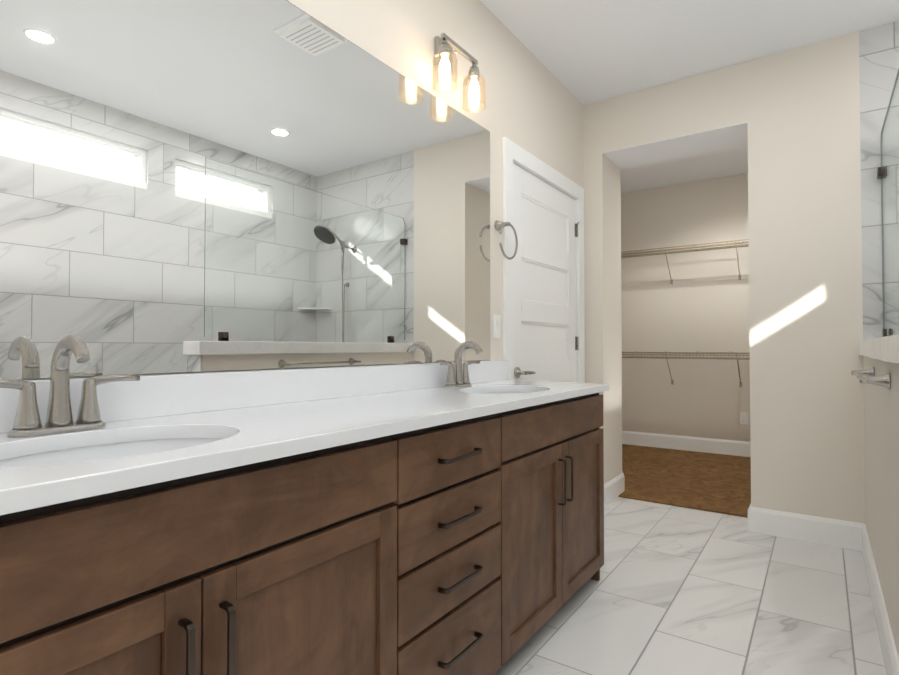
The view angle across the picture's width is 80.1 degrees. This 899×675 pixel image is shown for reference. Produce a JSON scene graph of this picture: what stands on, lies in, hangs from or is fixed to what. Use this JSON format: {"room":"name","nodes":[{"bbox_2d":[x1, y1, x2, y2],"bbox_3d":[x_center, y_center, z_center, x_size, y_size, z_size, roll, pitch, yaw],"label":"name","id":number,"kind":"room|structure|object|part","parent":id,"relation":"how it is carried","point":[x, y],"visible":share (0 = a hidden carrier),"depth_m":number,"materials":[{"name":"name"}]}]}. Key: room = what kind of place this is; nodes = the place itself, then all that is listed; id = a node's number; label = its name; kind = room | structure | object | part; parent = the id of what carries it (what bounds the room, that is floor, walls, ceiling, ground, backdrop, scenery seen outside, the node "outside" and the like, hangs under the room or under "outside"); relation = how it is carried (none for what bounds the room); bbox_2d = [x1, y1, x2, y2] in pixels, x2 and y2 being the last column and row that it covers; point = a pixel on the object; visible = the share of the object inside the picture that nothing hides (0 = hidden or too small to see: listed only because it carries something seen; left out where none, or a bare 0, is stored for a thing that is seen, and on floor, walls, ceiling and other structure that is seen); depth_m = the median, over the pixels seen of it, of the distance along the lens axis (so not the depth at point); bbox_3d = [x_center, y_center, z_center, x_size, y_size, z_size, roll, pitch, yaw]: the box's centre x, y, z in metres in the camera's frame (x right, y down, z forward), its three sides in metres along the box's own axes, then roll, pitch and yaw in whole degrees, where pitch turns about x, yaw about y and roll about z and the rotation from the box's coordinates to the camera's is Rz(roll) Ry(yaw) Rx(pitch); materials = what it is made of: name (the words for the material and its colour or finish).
{"room":"bathroom","nodes":[
{"label":"bathroom","id":0,"kind":"room"},
{"bbox_2d":[26,0,583,379],"bbox_3d":[-0.477,-0.272,1.752,0.120,2.720,5.280,-1,-1,35],"label":"wall","id":1,"kind":"structure","parent":0,"point":[398,36],"depth_m":2.63,"materials":[{"name":"beige paint"}]},
{"bbox_2d":[0,0,489,379],"bbox_3d":[-0.408,-0.463,1.741,0.006,1.118,2.115,-1,-1,35],"label":"mirror","id":2,"kind":"object","parent":1,"relation":"attached to","point":[190,186],"visible":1,"depth_m":1.45,"materials":[{"name":"silver glass"}]},
{"bbox_2d":[0,360,507,431],"bbox_3d":[-0.397,0.148,1.735,0.020,0.100,2.420,-1,-1,35],"label":"backsplash","id":3,"kind":"structure","parent":1,"relation":"attached to","point":[167,394],"depth_m":1.46,"materials":[{"name":"white stone"}]},
{"bbox_2d":[432,33,485,112],"bbox_3d":[0.028,-1.137,2.256,0.147,0.262,0.326,-1,-1,35],"label":"sconce","id":4,"kind":"object","parent":1,"relation":"attached to","point":[445,45],"visible":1,"depth_m":2.25,"materials":[{"name":"glass"}]},
{"bbox_2d":[493,314,500,337],"bbox_3d":[0.238,-0.056,2.658,0.014,0.116,0.070,-1,-1,35],"label":"light switch","id":5,"kind":"object","parent":1,"relation":"attached to","point":[496,326],"visible":1,"depth_m":2.65,"materials":[{"name":"white plastic"}]},
{"bbox_2d":[494,220,517,259],"bbox_3d":[0.271,-0.487,2.662,0.070,0.202,0.180,-1,-1,35],"label":"towel ring","id":6,"kind":"object","parent":1,"relation":"attached to","point":[500,225],"visible":1,"depth_m":2.65,"materials":[{"name":"silver metal"}]},
{"bbox_2d":[502,137,584,382],"bbox_3d":[0.542,0.048,3.194,0.138,2.130,1.100,-1,-1,35],"label":"door frame","id":7,"kind":"structure","parent":1,"relation":"attached to","point":[515,153],"depth_m":2.86,"materials":[{"name":"white wood"}]},
{"bbox_2d":[513,163,580,381],"bbox_3d":[0.594,0.091,3.162,0.099,2.028,0.920,-1,-1,35],"label":"door","id":8,"kind":"structure","parent":1,"relation":"in","point":[544,289],"depth_m":3.15,"materials":[{"name":"white wood"}]},
{"bbox_3d":[0.407,0.188,2.861,0.062,0.062,0.146,-1,-1,35],"label":"door lever handle","id":9,"kind":"part","parent":8,"relation":"part of","materials":[{"name":"silver metal"}]},
{"bbox_3d":[0.854,0.069,3.520,0.043,1.689,0.036,-1,-1,35],"label":"door hinge","id":10,"kind":"part","parent":8,"relation":"part of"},
{"bbox_2d":[583,100,621,483],"bbox_3d":[1.089,-0.237,3.781,0.131,2.720,0.400,-1,-1,35],"label":"wall","id":11,"kind":"structure","parent":0,"point":[602,268],"depth_m":3.65,"materials":[{"name":"beige paint"}]},
{"bbox_2d":[604,473,624,506],"bbox_3d":[1.145,1.052,3.710,0.016,0.140,0.416,-1,-1,35],"label":"baseboard","id":12,"kind":"object","parent":11,"relation":"attached to","point":[614,488],"visible":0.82,"depth_m":3.69,"materials":[{"name":"white wood"}]},
{"bbox_2d":[602,61,746,152],"bbox_3d":[1.494,-1.423,3.519,0.857,0.356,0.400,-1,-1,35],"label":"wall","id":13,"kind":"structure","parent":0,"point":[710,100],"depth_m":3.33,"materials":[{"name":"beige paint"}]},
{"bbox_2d":[603,122,747,168],"bbox_3d":[1.494,-1.244,3.516,0.857,0.004,0.399,-1,-1,35],"label":"soffit","id":14,"kind":"object","parent":13,"relation":"attached to","point":[719,139],"visible":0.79,"depth_m":3.49,"materials":[{"name":"white paint"}]},
{"bbox_2d":[619,444,750,517],"bbox_3d":[2.197,1.177,4.368,3.390,0.112,2.150,-1,-1,35],"label":"floor","id":15,"kind":"structure","parent":0,"point":[713,482],"depth_m":4.21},
{"bbox_2d":[621,173,749,441],"bbox_3d":[2.777,-0.212,5.225,3.150,2.720,0.120,-1,-1,35],"label":"wall","id":16,"kind":"structure","parent":0,"point":[700,303],"depth_m":5.41,"materials":[{"name":"beige paint"}]},
{"bbox_2d":[621,239,748,283],"bbox_3d":[2.654,-0.726,5.057,3.135,0.342,0.310,-1,-1,35],"label":"closet shelf","id":17,"kind":"object","parent":16,"relation":"attached to","point":[682,250],"visible":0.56,"depth_m":5.19,"materials":[{"name":"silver metal"}]},
{"bbox_2d":[622,351,749,386],"bbox_3d":[2.654,0.304,5.040,3.135,0.342,0.310,-1,-1,35],"label":"closet shelf","id":18,"kind":"object","parent":16,"relation":"attached to","point":[696,357],"visible":0.44,"depth_m":5.12,"materials":[{"name":"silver metal"}]},
{"bbox_2d":[622,431,750,456],"bbox_3d":[2.738,1.065,5.147,3.150,0.140,0.016,-1,-1,35],"label":"baseboard","id":19,"kind":"structure","parent":16,"relation":"attached to","point":[719,446],"depth_m":5.37,"materials":[{"name":"white wood"}]},
{"bbox_2d":[740,412,747,424],"bbox_3d":[2.814,0.771,5.104,0.070,0.116,0.007,-1,-1,35],"label":"electrical outlet","id":20,"kind":"object","parent":16,"relation":"attached to","point":[743,417],"visible":1,"depth_m":5.10,"materials":[{"name":"white plastic"}]},
{"bbox_2d":[480,0,898,193],"bbox_3d":[0.951,-1.686,2.079,4.018,0.120,7.410,-1,-1,35],"label":"ceiling","id":21,"kind":"structure","parent":0,"point":[584,52],"depth_m":2.86,"materials":[{"name":"white paint"}]},
{"bbox_2d":[494,497,885,674],"bbox_3d":[0.727,1.124,0.877,3.068,0.100,5.260,-1,-1,35],"label":"floor","id":22,"kind":"structure","parent":0,"point":[674,590],"depth_m":2.16,"materials":[{"name":"white tile"}]},
{"bbox_2d":[0,388,608,674],"bbox_3d":[-0.182,0.656,1.576,0.544,0.860,2.396,-1,-1,35],"label":"bathroom vanity","id":23,"kind":"object","parent":22,"relation":"on","point":[410,519],"depth_m":1.07,"materials":[{"name":"brown wood"}]},
{"bbox_2d":[0,380,608,503],"bbox_3d":[-0.185,0.211,1.586,0.536,0.030,2.420,-1,-1,35],"label":"countertop","id":24,"kind":"structure","parent":23,"relation":"on","point":[265,427],"depth_m":1.16,"materials":[{"name":"white stone"}]},
{"bbox_2d":[0,335,139,436],"bbox_3d":[-0.738,0.090,1.038,0.146,0.190,0.289,-1,-1,35],"label":"faucet","id":25,"kind":"object","parent":24,"relation":"on","point":[59,419],"visible":1,"depth_m":1.05,"materials":[{"name":"silver metal"}]},
{"bbox_2d":[0,424,243,475],"bbox_3d":[-0.598,0.286,0.948,0.390,0.167,0.510,-1,-1,35],"label":"sink","id":26,"kind":"object","parent":24,"relation":"in","point":[25,457],"depth_m":1.08,"materials":[{"name":"white ceramic"}]},
{"bbox_2d":[440,341,482,387],"bbox_3d":[0.074,0.110,2.203,0.146,0.190,0.289,-1,-1,35],"label":"faucet","id":27,"kind":"object","parent":24,"relation":"on","point":[457,375],"visible":1,"depth_m":2.21,"materials":[{"name":"silver metal"}]},
{"bbox_2d":[472,388,543,395],"bbox_3d":[0.220,0.306,2.122,0.390,0.167,0.510,-1,-1,35],"label":"sink","id":28,"kind":"object","parent":24,"relation":"in","point":[507,391],"depth_m":2.31,"materials":[{"name":"white ceramic"}]},
{"bbox_2d":[747,21,898,523],"bbox_3d":[2.650,-0.256,2.693,1.960,2.720,0.400,-1,-1,35],"label":"wall","id":29,"kind":"structure","parent":0,"point":[805,300],"depth_m":2.90,"materials":[{"name":"beige paint"}]},
{"bbox_2d":[748,504,750,531],"bbox_3d":[1.835,1.044,3.229,0.016,0.140,0.416,-1,-1,35],"label":"baseboard","id":30,"kind":"object","parent":29,"relation":"attached to","point":[749,519],"visible":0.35,"depth_m":3.06,"materials":[{"name":"white wood"}]},
{"bbox_2d":[751,507,865,550],"bbox_3d":[1.940,1.038,2.913,0.519,0.140,0.016,-1,-1,35],"label":"baseboard","id":31,"kind":"structure","parent":29,"relation":"attached to","point":[826,531],"depth_m":2.90,"materials":[{"name":"white wood"}]},
{"bbox_2d":[863,356,898,657],"bbox_3d":[1.673,0.586,1.970,0.130,1.013,1.880,-1,-1,35],"label":"wall","id":32,"kind":"structure","parent":0,"point":[881,428],"depth_m":1.89,"materials":[{"name":"beige paint"}]},
{"bbox_2d":[851,367,890,388],"bbox_3d":[1.533,0.142,1.960,0.078,0.052,0.670,-1,-1,35],"label":"towel bar","id":33,"kind":"object","parent":32,"relation":"attached to","point":[869,377],"visible":1,"depth_m":1.71,"materials":[{"name":"silver metal"}]},
{"bbox_2d":[858,334,898,363],"bbox_3d":[1.668,0.041,1.971,0.170,0.077,1.900,-1,-1,35],"label":"ledge","id":34,"kind":"object","parent":32,"relation":"on","point":[886,348],"depth_m":1.69,"materials":[{"name":"stone"}]},
{"bbox_2d":[877,69,898,336],"bbox_3d":[1.710,-0.527,2.006,0.036,1.060,1.810,-1,-1,35],"label":"glass screen","id":35,"kind":"object","parent":34,"relation":"on","point":[882,170],"visible":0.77,"depth_m":2.48,"materials":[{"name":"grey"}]},
{"bbox_2d":[862,524,898,674],"bbox_3d":[1.609,1.023,1.998,0.016,0.140,1.864,-1,-1,35],"label":"baseboard","id":36,"kind":"structure","parent":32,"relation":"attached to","point":[889,652],"depth_m":1.93,"materials":[{"name":"white wood"}]}
]}

